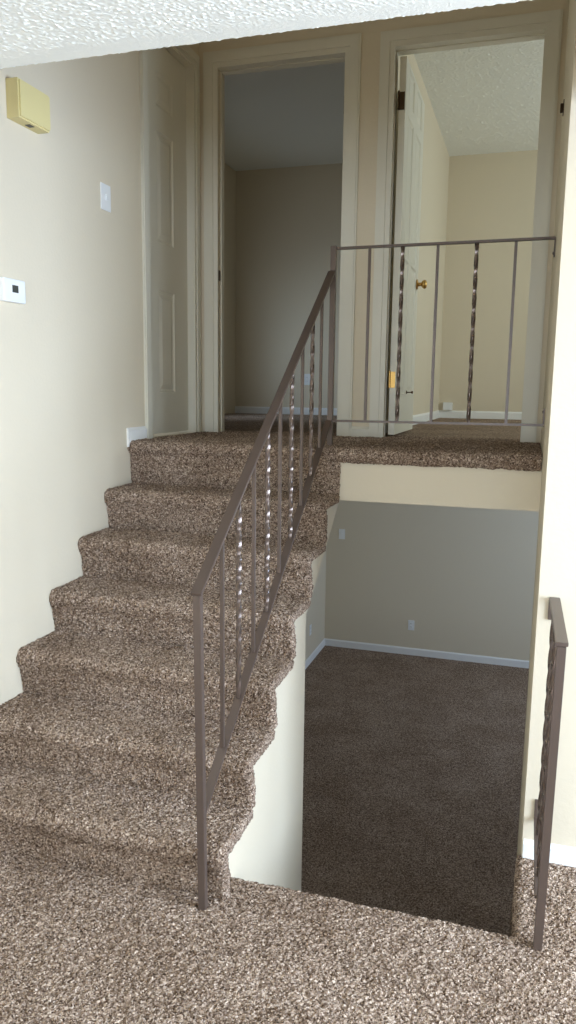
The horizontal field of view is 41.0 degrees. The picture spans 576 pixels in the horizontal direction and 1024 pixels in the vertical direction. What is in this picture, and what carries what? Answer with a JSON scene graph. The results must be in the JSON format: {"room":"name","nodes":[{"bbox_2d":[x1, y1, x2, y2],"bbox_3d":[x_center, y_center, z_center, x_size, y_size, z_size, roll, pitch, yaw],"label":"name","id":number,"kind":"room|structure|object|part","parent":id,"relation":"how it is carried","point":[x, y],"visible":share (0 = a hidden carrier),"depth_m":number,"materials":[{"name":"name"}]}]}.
{"room":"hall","nodes":[
{"label":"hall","id":0,"kind":"room"},
{"bbox_2d":[0,43,198,704],"bbox_3d":[-1.795,0.200,0.932,0.120,5.110,8.307,4,10,17],"label":"wall","id":1,"kind":"structure","parent":0,"point":[72,355],"depth_m":3.27,"materials":[{"name":"beige paint"}]},
{"bbox_2d":[0,277,25,303],"bbox_3d":[-1.044,-0.838,2.920,0.028,0.086,0.130,4,10,17],"label":"thermostat","id":2,"kind":"object","parent":1,"relation":"attached to","point":[11,290],"visible":1,"depth_m":2.90,"materials":[{"name":"white plastic"}]},
{"bbox_2d":[5,77,50,133],"bbox_3d":[-0.982,-1.537,2.925,0.057,0.138,0.197,4,10,17],"label":"door chime","id":3,"kind":"object","parent":1,"relation":"attached to","point":[27,106],"visible":1,"depth_m":2.88,"materials":[{"name":"yellow plastic"}]},
{"bbox_2d":[100,182,110,212],"bbox_3d":[-0.830,-1.436,3.519,0.013,0.115,0.085,4,10,17],"label":"light switch","id":4,"kind":"object","parent":1,"relation":"attached to","point":[105,192],"visible":1,"depth_m":3.51,"materials":[{"name":"white plastic"}]},
{"bbox_2d":[126,426,146,446],"bbox_3d":[-0.770,-0.386,3.931,0.012,0.095,0.194,4,10,17],"label":"baseboard","id":5,"kind":"structure","parent":1,"relation":"attached to","point":[133,433],"depth_m":3.90,"materials":[{"name":"white"}]},
{"bbox_2d":[148,47,187,433],"bbox_3d":[-0.682,-1.446,4.211,0.035,2.015,0.548,4,10,17],"label":"door","id":6,"kind":"structure","parent":1,"relation":"in","point":[166,74],"depth_m":4.24,"materials":[{"name":"beige paint"}]},
{"bbox_2d":[139,45,200,438],"bbox_3d":[-0.669,-1.477,4.202,0.116,2.118,0.696,4,10,17],"label":"trim","id":7,"kind":"structure","parent":1,"relation":"attached to","point":[184,54],"depth_m":4.34,"materials":[{"name":"beige paint"}]},
{"bbox_2d":[153,163,235,435],"bbox_3d":[-0.644,-1.976,6.347,1.150,2.515,3.473,4,10,17],"label":"wall","id":8,"kind":"structure","parent":0,"point":[229,173],"depth_m":7.95,"materials":[{"name":"beige paint"}]},
{"bbox_2d":[0,0,530,68],"bbox_3d":[-0.175,-1.070,1.310,2.602,0.064,1.060,4,10,17],"label":"ceiling","id":9,"kind":"structure","parent":0,"point":[35,32],"depth_m":1.74,"materials":[{"name":"white paint"}]},
{"bbox_2d":[0,851,575,1023],"bbox_3d":[0.358,1.770,-0.474,5.002,0.130,6.478,4,10,17],"label":"floor","id":10,"kind":"structure","parent":0,"point":[78,945],"depth_m":2.21,"materials":[{"name":"brown carpet"}]},
{"bbox_2d":[0,452,340,899],"bbox_3d":[-0.477,1.089,3.342,1.089,2.627,1.636,4,10,17],"label":"staircase","id":11,"kind":"structure","parent":10,"relation":"on","point":[98,764],"depth_m":3.01,"materials":[{"name":"brown carpet"}]},
{"bbox_2d":[190,246,336,909],"bbox_3d":[-0.032,0.013,2.980,0.042,2.267,1.588,3,9,17],"label":"stair railing","id":12,"kind":"object","parent":11,"relation":"attached to","point":[204,791],"visible":1,"depth_m":2.75,"materials":[{"name":"brown metal"}]},
{"bbox_3d":[-0.266,0.741,2.342,0.036,1.025,0.026,4,10,17],"label":"newel post","id":13,"kind":"part","parent":12,"relation":"part of","materials":[{"name":"brown metal"}]},
{"bbox_3d":[-0.034,-0.432,2.899,0.034,1.141,1.566,3,9,17],"label":"handrail","id":14,"kind":"part","parent":12,"relation":"part of","materials":[{"name":"brown metal"}]},
{"bbox_3d":[-0.038,0.254,3.022,0.030,1.167,1.539,3,9,17],"label":"rail","id":15,"kind":"part","parent":12,"relation":"part of","materials":[{"name":"brown metal"}]},
{"bbox_3d":[0.205,-0.754,3.614,0.025,0.947,0.025,4,10,17],"label":"newel post","id":16,"kind":"part","parent":12,"relation":"part of","materials":[{"name":"brown metal"}]},
{"bbox_2d":[333,236,555,426],"bbox_3d":[0.673,-0.796,3.459,0.952,0.801,0.028,4,10,17],"label":"landing railing","id":17,"kind":"object","parent":12,"relation":"attached to","point":[516,240],"visible":1,"depth_m":3.45,"materials":[{"name":"brown metal"}]},
{"bbox_3d":[0.667,-0.407,3.522,0.950,0.014,0.022,4,10,17],"label":"rail","id":18,"kind":"part","parent":17,"relation":"part of","materials":[{"name":"brown metal"}]},
{"bbox_3d":[0.678,-1.183,3.398,0.950,0.016,0.028,4,10,17],"label":"rail","id":19,"kind":"part","parent":17,"relation":"part of","materials":[{"name":"metal"}]},
{"bbox_2d":[533,597,568,950],"bbox_3d":[0.808,0.784,2.401,0.042,0.949,0.471,4,10,17],"label":"guard railing","id":20,"kind":"object","parent":10,"relation":"on","point":[558,640],"visible":1,"depth_m":2.23,"materials":[{"name":"brown metal"}]},
{"bbox_3d":[0.801,1.095,2.465,0.028,0.014,0.444,4,10,17],"label":"rail","id":21,"kind":"part","parent":20,"relation":"part of","materials":[{"name":"brown metal"}]},
{"bbox_3d":[0.815,0.325,2.326,0.034,0.017,0.470,3,9,16],"label":"rail","id":22,"kind":"part","parent":20,"relation":"part of","materials":[{"name":"brown metal"}]},
{"bbox_2d":[305,551,325,660],"bbox_3d":[-0.499,0.798,5.940,0.100,2.480,5.950,4,10,17],"label":"wall","id":23,"kind":"structure","parent":0,"point":[315,615],"depth_m":8.51,"materials":[{"name":"beige paint"}]},
{"bbox_2d":[305,639,324,668],"bbox_3d":[-0.373,1.893,6.382,0.012,0.082,5.338,4,10,17],"label":"baseboard","id":24,"kind":"structure","parent":23,"relation":"attached to","point":[321,645],"depth_m":8.47,"materials":[{"name":"white"}]},
{"bbox_2d":[127,413,541,471],"bbox_3d":[1.280,-0.556,5.477,5.800,0.081,4.384,4,10,17],"label":"floor","id":25,"kind":"structure","parent":0,"point":[492,447],"depth_m":3.81,"materials":[{"name":"brown carpet"}]},
{"bbox_2d":[224,39,543,170],"bbox_3d":[1.362,-2.904,4.244,6.400,0.066,6.170,4,10,17],"label":"ceiling","id":26,"kind":"structure","parent":0,"point":[484,99],"depth_m":6.05,"materials":[{"name":"white paint"}]},
{"bbox_2d":[199,0,568,444],"bbox_3d":[1.589,-1.554,3.923,4.620,2.505,0.110,4,10,17],"label":"wall","id":27,"kind":"structure","parent":0,"point":[371,31],"depth_m":4.17,"materials":[{"name":"beige paint"}]},
{"bbox_2d":[203,33,361,435],"bbox_3d":[-0.041,-1.519,4.438,0.908,2.132,0.130,4,10,17],"label":"trim","id":28,"kind":"structure","parent":27,"relation":"attached to","point":[342,48],"depth_m":4.34,"materials":[{"name":"beige paint"}]},
{"bbox_2d":[351,426,368,436],"bbox_3d":[0.412,-0.458,4.402,0.102,0.060,0.012,4,10,17],"label":"baseboard","id":29,"kind":"structure","parent":27,"relation":"attached to","point":[356,431],"depth_m":4.40,"materials":[{"name":"beige paint"}]},
{"bbox_2d":[388,56,426,434],"bbox_3d":[0.708,-1.482,4.586,0.164,2.000,0.746,4,10,17],"label":"door","id":30,"kind":"structure","parent":27,"relation":"in","point":[410,103],"depth_m":4.46,"materials":[{"name":"beige paint"}]},
{"bbox_3d":[0.847,-1.440,4.875,0.064,0.062,0.062,4,10,17],"label":"knob","id":31,"kind":"part","parent":30,"relation":"part of","materials":[{"name":"gold metal"}]},
{"bbox_2d":[369,9,562,442],"bbox_3d":[0.924,-1.456,4.142,0.906,2.126,0.130,4,10,17],"label":"trim","id":32,"kind":"structure","parent":27,"relation":"attached to","point":[546,25],"depth_m":4.04,"materials":[{"name":"beige paint"}]},
{"bbox_2d":[235,150,537,411],"bbox_3d":[2.060,-2.109,7.365,6.000,2.525,0.100,4,10,17],"label":"wall","id":33,"kind":"structure","parent":0,"point":[288,219],"depth_m":7.66,"materials":[{"name":"beige paint"}]},
{"bbox_2d":[235,406,336,414],"bbox_3d":[0.425,-1.040,7.989,2.080,0.075,0.012,4,10,17],"label":"baseboard","id":34,"kind":"structure","parent":33,"relation":"attached to","point":[238,409],"depth_m":8.18,"materials":[{"name":"white wood"}]},
{"bbox_2d":[304,374,309,384],"bbox_3d":[0.196,-1.378,8.011,0.070,0.115,0.008,4,10,17],"label":"electrical outlet","id":35,"kind":"object","parent":33,"relation":"attached to","point":[306,376],"visible":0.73,"depth_m":8.01,"materials":[{"name":"white plastic"}]},
{"bbox_2d":[443,402,452,409],"bbox_3d":[1.577,-1.045,7.609,0.090,0.075,0.039,4,10,17],"label":"phone jack","id":36,"kind":"object","parent":33,"relation":"attached to","point":[446,405],"visible":1,"depth_m":7.59,"materials":[{"name":"white plastic"}]},
{"bbox_2d":[386,410,521,432],"bbox_3d":[2.598,-0.628,5.590,3.360,0.075,3.363,4,10,17],"label":"baseboard","id":37,"kind":"structure","parent":33,"relation":"attached to","point":[439,413],"depth_m":7.50,"materials":[{"name":"white wood"}]},
{"bbox_2d":[301,645,528,936],"bbox_3d":[2.016,2.155,5.356,5.204,0.050,5.950,4,10,17],"label":"floor","id":38,"kind":"structure","parent":0,"point":[413,765],"depth_m":5.82,"materials":[{"name":"brown carpet"}]},
{"bbox_2d":[509,856,517,936],"bbox_3d":[0.470,1.800,3.213,0.886,1.294,1.442,4,10,17],"label":"staircase","id":39,"kind":"structure","parent":38,"relation":"on","point":[510,925],"depth_m":3.31,"materials":[{"name":"brown carpet"}]},
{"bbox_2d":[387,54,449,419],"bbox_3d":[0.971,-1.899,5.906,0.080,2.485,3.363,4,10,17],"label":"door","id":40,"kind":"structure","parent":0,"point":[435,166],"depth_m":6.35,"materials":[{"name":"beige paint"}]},
{"bbox_2d":[324,500,538,660],"bbox_3d":[2.888,0.507,8.031,5.300,2.480,0.100,4,10,17],"label":"wall","id":41,"kind":"structure","parent":0,"point":[464,576],"depth_m":8.42,"materials":[{"name":"beige paint"}]},
{"bbox_2d":[339,529,344,538],"bbox_3d":[0.604,0.249,8.652,0.070,0.115,0.013,4,10,17],"label":"light switch","id":42,"kind":"object","parent":41,"relation":"attached to","point":[341,531],"visible":1,"depth_m":8.65,"materials":[{"name":"white plastic"}]},
{"bbox_2d":[408,620,413,629],"bbox_3d":[1.369,1.259,8.570,0.070,0.115,0.008,4,10,17],"label":"electrical outlet","id":43,"kind":"object","parent":41,"relation":"attached to","point":[410,622],"visible":1,"depth_m":8.57,"materials":[{"name":"white plastic"}]},
{"bbox_2d":[324,638,528,667],"bbox_3d":[2.664,1.638,8.218,4.704,0.082,0.012,4,10,17],"label":"baseboard","id":44,"kind":"structure","parent":41,"relation":"attached to","point":[328,642],"depth_m":8.55,"materials":[{"name":"white"}]},
{"bbox_2d":[517,0,575,856],"bbox_3d":[2.470,-0.023,2.674,3.025,5.110,2.171,4,10,17],"label":"wall","id":45,"kind":"structure","parent":0,"point":[555,570],"depth_m":2.55,"materials":[{"name":"beige paint"}]},
{"bbox_2d":[339,462,541,510],"bbox_3d":[0.167,-0.175,3.675,1.975,0.215,0.115,4,10,17],"label":"trim","id":46,"kind":"structure","parent":45,"relation":"attached to","point":[506,489],"depth_m":3.46,"materials":[{"name":"beige paint"}]},
{"bbox_2d":[522,839,575,866],"bbox_3d":[2.265,1.268,2.260,3.021,0.066,0.012,4,10,17],"label":"baseboard","id":47,"kind":"structure","parent":45,"relation":"attached to","point":[559,854],"depth_m":2.66,"materials":[{"name":"white"}]},
{"bbox_2d":[560,99,564,115],"bbox_3d":[1.214,-1.788,3.412,0.017,0.060,0.035,4,10,17],"label":"hinge","id":48,"kind":"object","parent":45,"relation":"in","point":[561,104],"depth_m":3.40,"materials":[{"name":"brown metal"}]}
]}

